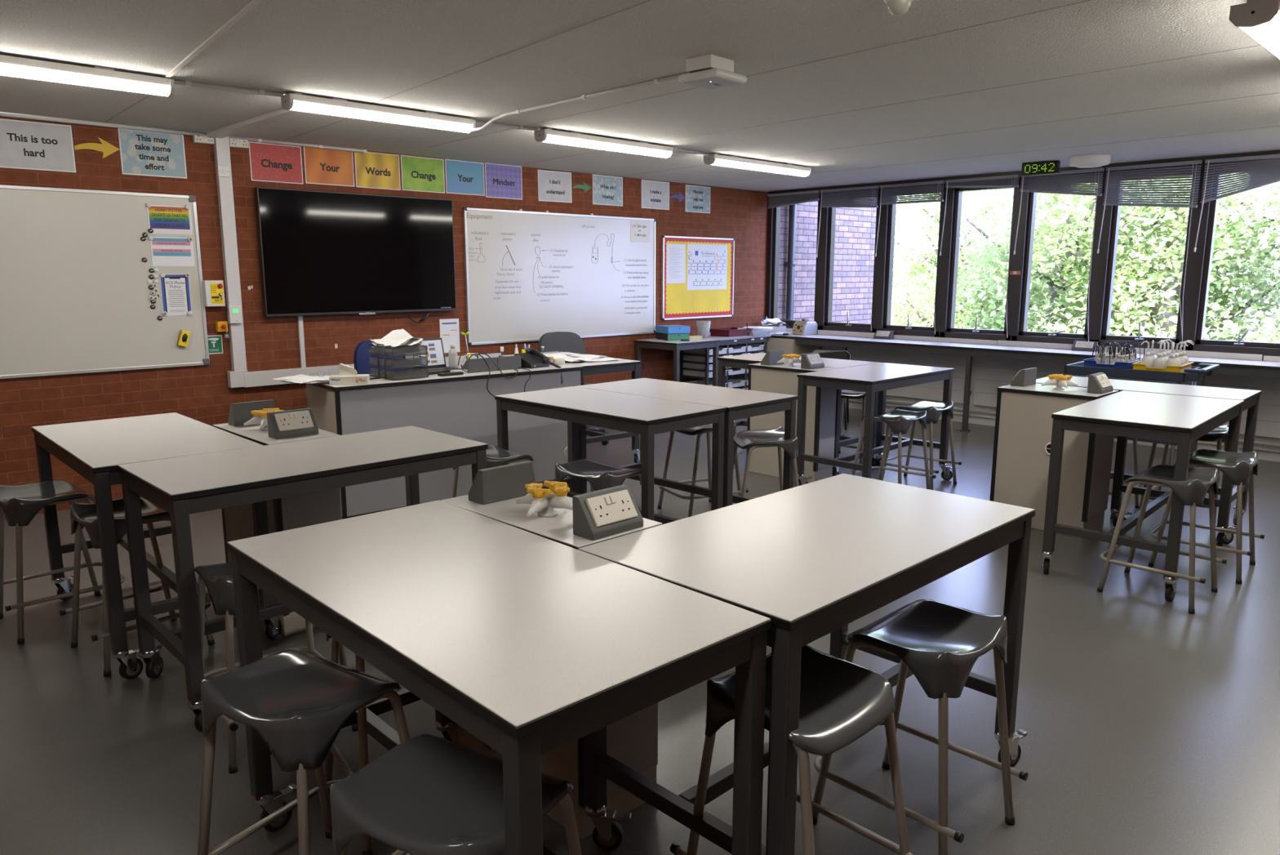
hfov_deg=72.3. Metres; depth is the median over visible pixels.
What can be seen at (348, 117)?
trim
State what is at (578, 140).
diffuser
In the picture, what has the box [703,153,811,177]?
strip light
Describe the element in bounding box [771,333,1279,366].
countertop
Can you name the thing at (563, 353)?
loose paper
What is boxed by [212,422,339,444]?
countertop
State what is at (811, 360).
box
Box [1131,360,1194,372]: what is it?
tray
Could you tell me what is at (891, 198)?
blind
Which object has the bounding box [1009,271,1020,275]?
tag
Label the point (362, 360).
office chair
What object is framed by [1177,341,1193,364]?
wash bottle
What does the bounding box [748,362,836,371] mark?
countertop
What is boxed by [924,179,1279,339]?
broadleaf tree
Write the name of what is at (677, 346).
side table
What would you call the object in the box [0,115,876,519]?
wall
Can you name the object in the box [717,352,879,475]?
table
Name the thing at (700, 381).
tray
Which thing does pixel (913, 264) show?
broadleaf tree
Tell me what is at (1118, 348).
bottle
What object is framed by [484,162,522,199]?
poster
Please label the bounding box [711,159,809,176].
diffuser
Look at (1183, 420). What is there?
table
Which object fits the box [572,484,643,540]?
power outlet
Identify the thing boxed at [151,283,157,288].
magnet
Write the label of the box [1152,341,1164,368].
wash bottle
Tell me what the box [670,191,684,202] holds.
paper arrow
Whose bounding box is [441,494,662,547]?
countertop
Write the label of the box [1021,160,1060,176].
digital clock
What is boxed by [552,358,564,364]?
tape roll
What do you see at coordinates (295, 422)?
power socket
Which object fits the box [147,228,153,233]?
magnet
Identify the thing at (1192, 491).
stool
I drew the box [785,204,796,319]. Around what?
drainpipe
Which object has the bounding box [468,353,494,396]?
power cable
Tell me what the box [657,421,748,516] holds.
stool
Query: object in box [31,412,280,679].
table
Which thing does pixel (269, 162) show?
poster
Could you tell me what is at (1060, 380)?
tap
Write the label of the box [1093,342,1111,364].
bottle
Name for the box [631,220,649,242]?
notice
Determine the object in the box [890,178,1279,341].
broadleaf tree
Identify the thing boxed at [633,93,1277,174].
trim
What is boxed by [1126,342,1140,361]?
bottle
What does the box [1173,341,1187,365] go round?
wash bottle
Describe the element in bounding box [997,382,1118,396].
countertop
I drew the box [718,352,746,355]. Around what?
tray
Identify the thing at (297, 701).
stool
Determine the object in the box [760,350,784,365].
box
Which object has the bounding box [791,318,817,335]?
supplies
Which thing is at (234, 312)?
thermostat
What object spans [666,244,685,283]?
notice
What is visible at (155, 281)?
magnet
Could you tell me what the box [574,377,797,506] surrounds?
table
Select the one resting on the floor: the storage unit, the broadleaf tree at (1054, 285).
the storage unit
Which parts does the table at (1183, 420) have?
leg, leg, leg, leg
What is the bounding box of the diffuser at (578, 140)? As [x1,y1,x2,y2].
[542,134,671,157]
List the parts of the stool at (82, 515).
leg, leg, seat, leg, leg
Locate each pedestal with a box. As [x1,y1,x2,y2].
[212,422,342,635]
[441,494,662,839]
[746,362,836,483]
[989,382,1118,537]
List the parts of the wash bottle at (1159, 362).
spout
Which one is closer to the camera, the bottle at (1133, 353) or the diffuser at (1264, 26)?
the diffuser at (1264, 26)
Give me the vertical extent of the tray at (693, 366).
0.064 m
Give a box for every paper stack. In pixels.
[274,373,328,383]
[368,328,422,355]
[373,358,423,366]
[761,318,784,326]
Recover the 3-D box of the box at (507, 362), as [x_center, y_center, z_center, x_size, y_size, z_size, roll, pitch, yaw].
[-1.053,-0.454,6.241,0.440,0.096,0.109,-9,13,-42]
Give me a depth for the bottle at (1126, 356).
6.56 m
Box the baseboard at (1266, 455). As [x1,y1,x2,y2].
[848,401,1279,462]
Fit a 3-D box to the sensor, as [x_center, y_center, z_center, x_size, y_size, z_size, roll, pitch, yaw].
[0.895,-1.456,3.028,0.104,0.063,0.104,-10,14,-43]
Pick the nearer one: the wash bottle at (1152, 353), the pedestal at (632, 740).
the pedestal at (632, 740)
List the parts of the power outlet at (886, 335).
plate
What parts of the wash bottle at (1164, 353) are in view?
spout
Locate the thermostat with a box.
[227,305,242,323]
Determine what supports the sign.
attached to the wall at (202, 393)
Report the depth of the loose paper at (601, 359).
6.94 m
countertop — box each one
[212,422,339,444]
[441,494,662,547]
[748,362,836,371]
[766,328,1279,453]
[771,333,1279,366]
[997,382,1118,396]
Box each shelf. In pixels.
[1064,360,1200,382]
[1114,435,1177,445]
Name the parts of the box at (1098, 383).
plate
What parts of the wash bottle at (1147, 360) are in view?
spout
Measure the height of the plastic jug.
0.175 m
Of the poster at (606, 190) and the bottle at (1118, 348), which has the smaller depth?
the bottle at (1118, 348)
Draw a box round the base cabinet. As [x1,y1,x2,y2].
[741,337,819,376]
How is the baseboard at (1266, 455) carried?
attached to the wall at (1258, 438)
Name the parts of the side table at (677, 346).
leg, leg, leg, leg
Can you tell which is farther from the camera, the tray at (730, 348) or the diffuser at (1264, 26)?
the tray at (730, 348)
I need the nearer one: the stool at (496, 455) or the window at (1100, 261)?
the stool at (496, 455)
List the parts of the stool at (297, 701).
leg, seat, leg, leg, leg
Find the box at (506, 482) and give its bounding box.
[468,460,532,504]
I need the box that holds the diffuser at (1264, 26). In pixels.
[1239,10,1279,58]
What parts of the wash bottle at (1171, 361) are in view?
spout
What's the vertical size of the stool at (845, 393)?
0.613 m
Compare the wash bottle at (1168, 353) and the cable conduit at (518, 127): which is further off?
the wash bottle at (1168, 353)
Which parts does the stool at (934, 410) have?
leg, leg, seat, leg, leg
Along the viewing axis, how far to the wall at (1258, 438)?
8.94 m
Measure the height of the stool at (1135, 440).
0.613 m
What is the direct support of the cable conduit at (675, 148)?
attached to the ceiling
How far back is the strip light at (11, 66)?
4.01 m
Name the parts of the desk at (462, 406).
panel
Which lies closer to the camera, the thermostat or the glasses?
the glasses
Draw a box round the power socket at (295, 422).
[266,408,318,439]
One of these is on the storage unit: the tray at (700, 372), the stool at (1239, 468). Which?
the tray at (700, 372)
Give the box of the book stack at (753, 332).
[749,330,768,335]
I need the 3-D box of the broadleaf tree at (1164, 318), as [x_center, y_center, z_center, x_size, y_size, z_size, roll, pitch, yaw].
[7.301,-1.621,12.094,5.262,8.458,5.436,9,13,40]
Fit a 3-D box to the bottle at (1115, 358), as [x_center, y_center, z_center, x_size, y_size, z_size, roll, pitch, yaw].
[3.599,-0.541,6.661,0.101,0.210,0.136,-1,10,-8]
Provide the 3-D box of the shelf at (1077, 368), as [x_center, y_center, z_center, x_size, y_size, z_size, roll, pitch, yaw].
[3.723,-0.432,6.635,0.800,0.067,0.540,9,13,42]
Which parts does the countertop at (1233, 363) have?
leg, leg, rail, leg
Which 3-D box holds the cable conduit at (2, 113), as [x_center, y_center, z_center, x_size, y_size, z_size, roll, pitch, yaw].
[-3.931,-1.836,5.067,2.790,0.026,0.026,-10,14,-43]
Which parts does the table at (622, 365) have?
leg, leg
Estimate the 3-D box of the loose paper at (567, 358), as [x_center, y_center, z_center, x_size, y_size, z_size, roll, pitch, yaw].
[-0.540,-0.547,6.905,0.340,0.044,0.292,7,12,35]
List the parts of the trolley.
leg, push handle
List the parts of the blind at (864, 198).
rail, head rail, pull cord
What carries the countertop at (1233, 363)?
on the floor
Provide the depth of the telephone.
6.46 m
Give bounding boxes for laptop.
[402,337,461,375]
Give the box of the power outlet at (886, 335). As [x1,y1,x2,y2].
[873,329,893,339]
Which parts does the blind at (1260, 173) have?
rail, head rail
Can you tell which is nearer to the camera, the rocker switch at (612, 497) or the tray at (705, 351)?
the rocker switch at (612, 497)
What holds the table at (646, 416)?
on the floor
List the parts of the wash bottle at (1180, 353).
spout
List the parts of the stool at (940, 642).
leg, leg, seat, leg, leg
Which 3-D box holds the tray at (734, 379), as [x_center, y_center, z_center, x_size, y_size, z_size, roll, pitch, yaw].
[1.168,-0.540,10.048,0.303,0.064,0.393,-10,14,-43]
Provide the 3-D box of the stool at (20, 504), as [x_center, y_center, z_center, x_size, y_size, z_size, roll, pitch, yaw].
[-2.589,0.551,3.874,0.422,0.613,0.460,9,14,43]
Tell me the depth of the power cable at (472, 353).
6.15 m
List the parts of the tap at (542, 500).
lever, lever, lever, lever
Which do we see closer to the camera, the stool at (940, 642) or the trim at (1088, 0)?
the stool at (940, 642)
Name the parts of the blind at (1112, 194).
rail, head rail, pull cord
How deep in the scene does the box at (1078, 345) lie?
7.96 m
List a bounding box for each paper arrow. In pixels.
[74,137,119,158]
[573,182,591,193]
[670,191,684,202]
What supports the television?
attached to the wall at (202, 393)
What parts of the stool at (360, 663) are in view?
seat, leg, leg, leg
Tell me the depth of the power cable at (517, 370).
6.13 m
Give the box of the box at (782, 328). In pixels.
[758,324,786,333]
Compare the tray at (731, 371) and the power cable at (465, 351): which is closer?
the power cable at (465, 351)
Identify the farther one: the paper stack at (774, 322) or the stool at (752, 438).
the paper stack at (774, 322)
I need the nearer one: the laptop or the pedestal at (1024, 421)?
the pedestal at (1024, 421)
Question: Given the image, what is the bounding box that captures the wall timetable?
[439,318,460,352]
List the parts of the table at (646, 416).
leg, leg, leg, leg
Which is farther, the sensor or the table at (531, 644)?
the sensor
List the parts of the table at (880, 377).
leg, leg, leg, leg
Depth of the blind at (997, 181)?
8.42 m
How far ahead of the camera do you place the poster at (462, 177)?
7.47 m
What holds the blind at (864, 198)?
attached to the window at (880, 260)
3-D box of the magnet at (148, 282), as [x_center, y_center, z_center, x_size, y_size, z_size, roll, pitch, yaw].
[-3.285,-0.974,5.874,0.031,0.030,0.009,-10,14,-43]
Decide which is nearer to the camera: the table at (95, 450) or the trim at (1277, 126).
the table at (95, 450)
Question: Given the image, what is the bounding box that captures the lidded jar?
[548,355,553,364]
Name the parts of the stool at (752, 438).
leg, leg, seat, leg, leg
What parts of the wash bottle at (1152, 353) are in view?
spout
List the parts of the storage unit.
post, post, post, rail, post, post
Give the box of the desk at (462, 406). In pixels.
[305,364,583,518]
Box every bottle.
[448,343,457,368]
[514,344,518,354]
[1092,341,1115,364]
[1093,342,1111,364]
[1099,342,1120,364]
[1102,342,1117,364]
[1106,341,1128,359]
[1109,343,1129,364]
[1112,342,1136,362]
[1124,342,1145,360]
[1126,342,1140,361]
[1140,340,1152,367]
[1149,340,1155,367]
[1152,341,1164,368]
[1157,339,1170,358]
[1158,340,1168,368]
[1164,342,1177,368]
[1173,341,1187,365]
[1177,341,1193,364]
[1182,339,1194,364]
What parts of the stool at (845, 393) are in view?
leg, seat, leg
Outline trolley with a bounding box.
[1064,360,1219,465]
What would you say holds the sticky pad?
on the side table at (677, 346)
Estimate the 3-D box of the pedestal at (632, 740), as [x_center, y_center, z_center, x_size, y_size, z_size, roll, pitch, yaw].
[-0.273,0.654,2.634,0.309,0.833,0.660,-10,14,-43]
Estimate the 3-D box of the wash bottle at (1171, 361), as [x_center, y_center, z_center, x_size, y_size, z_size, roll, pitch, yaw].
[3.810,-0.491,6.281,0.071,0.243,0.116,5,11,28]
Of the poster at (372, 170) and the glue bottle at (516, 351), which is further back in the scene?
the poster at (372, 170)
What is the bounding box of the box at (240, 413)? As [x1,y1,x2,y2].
[227,399,274,426]
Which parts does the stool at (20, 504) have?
leg, leg, seat, leg, leg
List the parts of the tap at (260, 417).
lever, lever, lever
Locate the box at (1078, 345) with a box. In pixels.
[1071,340,1097,351]
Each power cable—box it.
[457,351,476,365]
[462,352,484,362]
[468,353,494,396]
[476,352,518,378]
[518,366,530,391]
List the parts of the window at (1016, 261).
handle, sash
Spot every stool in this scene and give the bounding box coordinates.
[0,480,124,644]
[59,497,214,676]
[194,561,358,773]
[197,648,409,854]
[324,633,501,854]
[329,733,582,854]
[451,444,536,497]
[554,458,641,491]
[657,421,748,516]
[669,644,913,854]
[733,426,799,498]
[812,599,1028,854]
[839,389,881,463]
[848,408,936,489]
[880,400,961,489]
[1097,464,1226,613]
[1108,437,1142,518]
[1138,423,1228,521]
[1147,448,1264,583]
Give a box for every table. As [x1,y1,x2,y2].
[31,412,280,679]
[117,425,488,730]
[226,499,771,854]
[494,386,726,524]
[498,351,640,462]
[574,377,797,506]
[578,473,1035,854]
[634,337,719,386]
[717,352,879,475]
[795,362,956,485]
[1035,376,1262,544]
[1041,390,1244,600]
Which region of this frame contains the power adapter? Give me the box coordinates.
[449,368,467,373]
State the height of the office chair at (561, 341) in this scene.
0.984 m
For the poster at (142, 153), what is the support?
attached to the wall at (202, 393)
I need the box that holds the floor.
[0,408,1279,854]
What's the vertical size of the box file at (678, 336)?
0.070 m
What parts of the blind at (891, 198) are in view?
rail, head rail, pull cord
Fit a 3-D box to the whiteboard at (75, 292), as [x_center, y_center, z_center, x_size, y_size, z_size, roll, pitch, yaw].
[-3.919,-0.870,5.278,2.423,1.160,0.028,-10,14,-43]
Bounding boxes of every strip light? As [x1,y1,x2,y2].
[0,54,174,97]
[280,92,475,133]
[533,128,674,158]
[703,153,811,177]
[1228,0,1279,58]
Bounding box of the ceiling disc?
[1069,154,1111,168]
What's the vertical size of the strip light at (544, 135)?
0.091 m
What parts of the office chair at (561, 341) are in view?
backrest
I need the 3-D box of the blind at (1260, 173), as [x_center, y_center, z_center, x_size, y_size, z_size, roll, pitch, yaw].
[4.848,-1.382,7.001,0.071,1.520,0.733,-10,14,-43]
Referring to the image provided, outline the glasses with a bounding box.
[308,369,335,376]
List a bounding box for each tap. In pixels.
[243,408,284,430]
[515,480,573,516]
[777,353,800,366]
[1040,373,1077,390]
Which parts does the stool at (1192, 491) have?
leg, leg, seat, leg, leg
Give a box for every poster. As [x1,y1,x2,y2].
[0,118,75,172]
[117,128,186,178]
[248,141,303,184]
[303,146,354,186]
[354,151,400,190]
[400,155,444,193]
[444,159,484,195]
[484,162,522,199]
[537,169,572,202]
[592,174,622,206]
[641,179,669,209]
[685,184,710,213]
[686,244,727,289]
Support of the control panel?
attached to the wall at (202, 393)
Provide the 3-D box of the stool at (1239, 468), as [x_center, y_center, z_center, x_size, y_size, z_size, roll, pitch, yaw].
[2.967,0.427,4.576,0.460,0.613,0.422,9,13,42]
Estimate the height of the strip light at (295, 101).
0.091 m
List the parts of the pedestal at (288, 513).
door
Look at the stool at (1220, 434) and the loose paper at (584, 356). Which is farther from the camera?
the loose paper at (584, 356)
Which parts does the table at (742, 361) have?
leg, leg, leg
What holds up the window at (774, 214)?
in the wall at (1258, 438)
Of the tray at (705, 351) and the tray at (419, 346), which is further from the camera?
the tray at (705, 351)
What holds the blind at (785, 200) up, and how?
attached to the window at (774, 214)
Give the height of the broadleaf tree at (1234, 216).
7.275 m
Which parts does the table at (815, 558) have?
leg, brake lever, leg, leg, leg, brake lever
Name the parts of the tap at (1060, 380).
lever, lever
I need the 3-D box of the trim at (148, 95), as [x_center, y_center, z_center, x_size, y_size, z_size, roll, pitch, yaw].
[-2.944,-1.845,5.057,0.008,0.002,1.302,-9,13,-40]
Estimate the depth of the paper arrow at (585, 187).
8.39 m
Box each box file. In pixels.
[655,324,689,333]
[655,332,688,340]
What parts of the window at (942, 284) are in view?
handle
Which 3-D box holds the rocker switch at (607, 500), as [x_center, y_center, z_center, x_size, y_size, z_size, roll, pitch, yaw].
[-0.086,0.195,2.342,0.015,0.019,0.014,-10,14,-43]
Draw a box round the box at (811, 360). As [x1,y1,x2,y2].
[800,352,824,368]
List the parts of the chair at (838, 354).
backrest, leg, leg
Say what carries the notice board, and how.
attached to the wall at (202, 393)
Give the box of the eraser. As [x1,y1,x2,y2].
[177,329,191,346]
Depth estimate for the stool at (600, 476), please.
4.22 m
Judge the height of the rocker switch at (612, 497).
0.019 m
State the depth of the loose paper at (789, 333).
10.16 m
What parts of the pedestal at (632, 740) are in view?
door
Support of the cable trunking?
attached to the wall at (202, 393)
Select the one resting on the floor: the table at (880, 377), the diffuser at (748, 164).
the table at (880, 377)
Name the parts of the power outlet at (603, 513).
plate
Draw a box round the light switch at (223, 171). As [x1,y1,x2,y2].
[217,164,229,177]
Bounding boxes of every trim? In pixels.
[106,94,151,121]
[163,0,262,78]
[284,117,351,140]
[369,0,652,104]
[426,0,1093,147]
[523,44,1262,164]
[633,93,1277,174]
[712,125,1279,183]
[768,150,1279,194]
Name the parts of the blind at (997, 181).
rail, head rail, pull cord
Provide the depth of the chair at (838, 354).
8.94 m
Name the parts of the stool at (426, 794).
leg, leg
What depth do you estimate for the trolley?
6.37 m
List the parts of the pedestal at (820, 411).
door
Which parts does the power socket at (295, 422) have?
plate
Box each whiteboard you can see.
[0,184,209,378]
[462,207,655,345]
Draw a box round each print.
[148,206,190,229]
[352,377,365,382]
[441,322,456,324]
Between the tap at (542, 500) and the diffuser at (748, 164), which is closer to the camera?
the tap at (542, 500)
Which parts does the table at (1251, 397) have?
leg, leg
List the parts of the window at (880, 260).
handle, sash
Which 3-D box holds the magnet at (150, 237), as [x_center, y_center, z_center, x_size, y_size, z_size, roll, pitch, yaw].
[-3.259,-1.262,5.841,0.031,0.030,0.009,-10,14,-43]
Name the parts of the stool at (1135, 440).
leg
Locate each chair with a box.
[353,340,404,373]
[537,331,608,444]
[812,350,850,430]
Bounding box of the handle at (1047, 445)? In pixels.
[1044,442,1051,454]
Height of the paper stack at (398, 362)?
0.027 m
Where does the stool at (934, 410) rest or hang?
on the floor
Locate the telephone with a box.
[514,347,563,383]
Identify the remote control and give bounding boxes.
[437,371,463,376]
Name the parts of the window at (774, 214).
sash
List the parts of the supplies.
panel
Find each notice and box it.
[146,204,192,235]
[150,236,195,266]
[159,274,192,315]
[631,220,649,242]
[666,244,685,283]
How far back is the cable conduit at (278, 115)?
5.46 m
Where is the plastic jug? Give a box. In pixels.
[696,320,711,337]
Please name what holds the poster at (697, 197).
attached to the wall at (202, 393)
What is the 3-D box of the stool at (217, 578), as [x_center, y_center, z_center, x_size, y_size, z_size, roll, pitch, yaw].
[-1.235,0.717,2.932,0.422,0.613,0.460,-8,13,-40]
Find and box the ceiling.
[0,0,1279,191]
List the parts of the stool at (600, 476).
leg, leg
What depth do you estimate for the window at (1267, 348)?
7.27 m
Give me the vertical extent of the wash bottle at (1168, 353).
0.243 m
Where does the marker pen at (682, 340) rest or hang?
on the side table at (677, 346)
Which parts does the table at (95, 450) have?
leg, leg, leg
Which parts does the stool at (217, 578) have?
leg, seat, leg, leg, leg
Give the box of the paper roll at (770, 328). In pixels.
[743,325,773,330]
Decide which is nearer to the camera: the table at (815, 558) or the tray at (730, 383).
the table at (815, 558)
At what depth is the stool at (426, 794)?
1.59 m
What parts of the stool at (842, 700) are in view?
leg, leg, seat, leg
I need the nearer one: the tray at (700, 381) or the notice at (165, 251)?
the notice at (165, 251)
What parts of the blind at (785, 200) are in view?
head rail, rail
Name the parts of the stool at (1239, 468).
leg, seat, leg, leg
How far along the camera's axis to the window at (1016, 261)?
8.49 m
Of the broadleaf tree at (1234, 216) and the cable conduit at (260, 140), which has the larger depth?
the broadleaf tree at (1234, 216)
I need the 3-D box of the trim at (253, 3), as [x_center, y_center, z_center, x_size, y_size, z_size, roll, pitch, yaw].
[-1.725,-1.576,3.546,0.022,0.008,2.011,-8,13,-38]
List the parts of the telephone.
coiled cord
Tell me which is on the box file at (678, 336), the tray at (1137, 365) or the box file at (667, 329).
the box file at (667, 329)
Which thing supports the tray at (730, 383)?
on the storage unit
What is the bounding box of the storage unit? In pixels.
[680,333,771,389]
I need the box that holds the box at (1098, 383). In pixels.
[1087,372,1113,393]
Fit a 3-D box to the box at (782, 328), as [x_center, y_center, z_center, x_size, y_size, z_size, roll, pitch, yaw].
[1.555,-1.154,10.333,0.260,0.085,0.200,-6,12,-32]
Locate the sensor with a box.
[884,0,913,15]
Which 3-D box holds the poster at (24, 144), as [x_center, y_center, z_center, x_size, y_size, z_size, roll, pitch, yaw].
[-3.709,-1.720,5.353,0.432,0.284,0.003,-10,14,-43]
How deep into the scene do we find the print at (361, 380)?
5.46 m
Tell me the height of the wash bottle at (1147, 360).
0.243 m
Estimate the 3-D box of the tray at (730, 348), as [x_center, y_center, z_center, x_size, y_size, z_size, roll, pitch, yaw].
[0.937,-0.875,9.760,0.303,0.064,0.393,-10,14,-43]
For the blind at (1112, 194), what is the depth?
7.42 m
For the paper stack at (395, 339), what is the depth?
5.79 m
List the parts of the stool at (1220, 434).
leg, leg, seat, leg, leg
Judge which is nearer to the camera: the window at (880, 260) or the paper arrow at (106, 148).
the paper arrow at (106, 148)
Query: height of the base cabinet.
0.780 m
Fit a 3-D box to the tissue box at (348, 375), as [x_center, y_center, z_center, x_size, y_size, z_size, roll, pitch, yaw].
[-1.821,-0.339,5.492,0.230,0.130,0.111,-2,10,-11]
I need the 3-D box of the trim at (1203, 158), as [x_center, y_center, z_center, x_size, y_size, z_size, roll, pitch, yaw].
[4.395,-2.257,7.504,0.160,0.040,8.100,-10,14,-43]
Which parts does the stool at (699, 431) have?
leg, leg, seat, leg, leg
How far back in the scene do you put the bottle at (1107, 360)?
6.58 m
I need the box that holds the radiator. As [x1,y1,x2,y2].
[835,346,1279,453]
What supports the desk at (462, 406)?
on the floor
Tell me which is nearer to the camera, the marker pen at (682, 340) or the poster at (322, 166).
the poster at (322, 166)
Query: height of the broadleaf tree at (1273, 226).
7.668 m
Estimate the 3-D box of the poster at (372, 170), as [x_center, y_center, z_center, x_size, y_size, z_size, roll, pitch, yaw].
[-2.070,-2.026,6.924,0.382,0.274,0.003,-10,14,-43]
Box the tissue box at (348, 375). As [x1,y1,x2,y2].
[328,363,369,385]
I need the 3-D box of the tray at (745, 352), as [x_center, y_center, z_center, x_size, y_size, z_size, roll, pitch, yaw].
[1.168,-0.836,9.996,0.303,0.064,0.393,-10,14,-43]
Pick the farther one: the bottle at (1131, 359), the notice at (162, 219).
the bottle at (1131, 359)
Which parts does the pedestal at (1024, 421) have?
door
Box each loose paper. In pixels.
[542,351,577,355]
[546,353,592,361]
[568,354,607,358]
[586,357,620,361]
[769,332,795,334]
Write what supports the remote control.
on the desk at (462, 406)
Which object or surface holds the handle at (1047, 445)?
attached to the pedestal at (1024, 421)
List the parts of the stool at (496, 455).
leg, seat, leg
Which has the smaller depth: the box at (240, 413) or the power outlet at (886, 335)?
the box at (240, 413)
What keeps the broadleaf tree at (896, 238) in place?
on the ground
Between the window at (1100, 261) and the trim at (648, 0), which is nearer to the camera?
the trim at (648, 0)
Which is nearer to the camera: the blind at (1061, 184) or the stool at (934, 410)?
the stool at (934, 410)
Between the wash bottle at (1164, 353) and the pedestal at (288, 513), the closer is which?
the pedestal at (288, 513)
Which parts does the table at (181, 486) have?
leg, brake lever, leg, leg, leg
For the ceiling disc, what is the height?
0.082 m
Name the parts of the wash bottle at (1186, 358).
spout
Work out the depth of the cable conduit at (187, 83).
4.48 m
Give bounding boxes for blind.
[767,190,819,208]
[816,185,879,330]
[875,180,945,333]
[939,174,1019,337]
[1013,168,1104,342]
[1097,160,1202,346]
[1193,154,1279,252]
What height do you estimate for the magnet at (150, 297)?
0.030 m
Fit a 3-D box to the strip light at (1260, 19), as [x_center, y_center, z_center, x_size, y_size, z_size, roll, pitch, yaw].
[2.476,-1.474,3.328,1.242,0.133,0.135,-10,14,-43]
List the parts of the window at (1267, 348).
handle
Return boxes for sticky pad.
[688,335,702,339]
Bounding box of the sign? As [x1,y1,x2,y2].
[207,334,223,354]
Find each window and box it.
[765,191,829,329]
[818,186,889,333]
[879,182,955,337]
[939,175,1030,341]
[1011,168,1115,344]
[1094,161,1213,351]
[1186,158,1279,355]
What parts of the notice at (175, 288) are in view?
text panel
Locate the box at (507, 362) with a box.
[461,355,521,373]
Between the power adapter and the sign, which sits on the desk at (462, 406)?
the power adapter
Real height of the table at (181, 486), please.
0.835 m
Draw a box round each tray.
[368,343,428,380]
[683,347,727,355]
[683,354,727,363]
[683,361,726,370]
[683,368,727,377]
[684,379,727,386]
[702,377,746,387]
[709,327,753,337]
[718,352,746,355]
[719,345,746,353]
[728,343,764,351]
[728,367,745,375]
[728,375,748,385]
[739,351,764,354]
[1082,355,1142,368]
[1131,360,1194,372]
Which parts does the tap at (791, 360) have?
lever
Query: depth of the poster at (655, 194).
9.07 m
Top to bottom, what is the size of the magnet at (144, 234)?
0.030 m
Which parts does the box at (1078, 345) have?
plate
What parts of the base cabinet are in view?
panel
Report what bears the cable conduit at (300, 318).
attached to the wall at (202, 393)
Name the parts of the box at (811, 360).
plate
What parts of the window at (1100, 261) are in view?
handle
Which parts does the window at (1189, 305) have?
handle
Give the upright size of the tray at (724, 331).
0.075 m
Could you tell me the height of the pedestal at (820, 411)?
0.833 m
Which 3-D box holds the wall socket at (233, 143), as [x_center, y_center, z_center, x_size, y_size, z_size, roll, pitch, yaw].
[-2.821,-1.996,6.154,0.128,0.062,0.046,-10,14,-43]
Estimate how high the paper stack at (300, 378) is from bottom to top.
0.023 m
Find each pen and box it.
[461,331,471,359]
[680,338,689,341]
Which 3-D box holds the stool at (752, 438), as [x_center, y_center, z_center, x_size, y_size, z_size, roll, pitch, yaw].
[0.716,0.327,5.146,0.460,0.613,0.422,-1,10,-6]
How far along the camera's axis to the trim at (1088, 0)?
3.82 m
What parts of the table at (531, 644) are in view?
leg, brake lever, leg, leg, leg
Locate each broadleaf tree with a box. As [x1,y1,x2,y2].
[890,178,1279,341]
[890,188,1137,330]
[892,198,1002,322]
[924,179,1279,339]
[961,173,1279,342]
[1119,174,1279,342]
[1226,226,1279,340]
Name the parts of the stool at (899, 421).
leg, leg, seat, leg, leg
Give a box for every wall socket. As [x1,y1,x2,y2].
[192,134,214,144]
[228,138,248,148]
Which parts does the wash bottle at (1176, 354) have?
spout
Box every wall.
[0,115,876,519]
[819,345,1279,453]
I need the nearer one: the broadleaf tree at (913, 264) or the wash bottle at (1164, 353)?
the wash bottle at (1164, 353)
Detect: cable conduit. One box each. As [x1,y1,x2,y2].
[0,111,206,136]
[173,80,283,97]
[206,108,306,138]
[228,135,367,152]
[297,315,306,367]
[470,72,689,132]
[475,120,537,131]
[674,147,709,155]
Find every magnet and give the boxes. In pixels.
[142,232,147,237]
[146,280,152,284]
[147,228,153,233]
[147,235,153,240]
[148,274,153,279]
[148,295,153,300]
[150,304,155,309]
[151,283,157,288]
[153,279,159,283]
[160,272,164,277]
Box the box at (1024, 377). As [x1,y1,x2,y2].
[1010,367,1036,386]
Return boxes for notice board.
[661,235,734,319]
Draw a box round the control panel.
[202,280,225,306]
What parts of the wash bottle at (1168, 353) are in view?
spout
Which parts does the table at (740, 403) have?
leg, leg, leg, leg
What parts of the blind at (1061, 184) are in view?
rail, head rail, pull cord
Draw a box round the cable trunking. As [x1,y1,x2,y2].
[213,136,501,387]
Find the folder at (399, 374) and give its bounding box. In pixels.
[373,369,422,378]
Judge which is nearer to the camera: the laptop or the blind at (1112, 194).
the laptop
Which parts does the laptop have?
lid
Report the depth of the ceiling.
4.21 m
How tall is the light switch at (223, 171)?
0.076 m
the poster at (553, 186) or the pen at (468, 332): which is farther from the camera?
the poster at (553, 186)
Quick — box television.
[254,186,456,323]
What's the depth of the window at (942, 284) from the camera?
9.00 m
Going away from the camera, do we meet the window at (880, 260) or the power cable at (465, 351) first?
the power cable at (465, 351)
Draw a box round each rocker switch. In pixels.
[604,496,611,504]
[609,494,616,502]
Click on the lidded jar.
(550, 357)

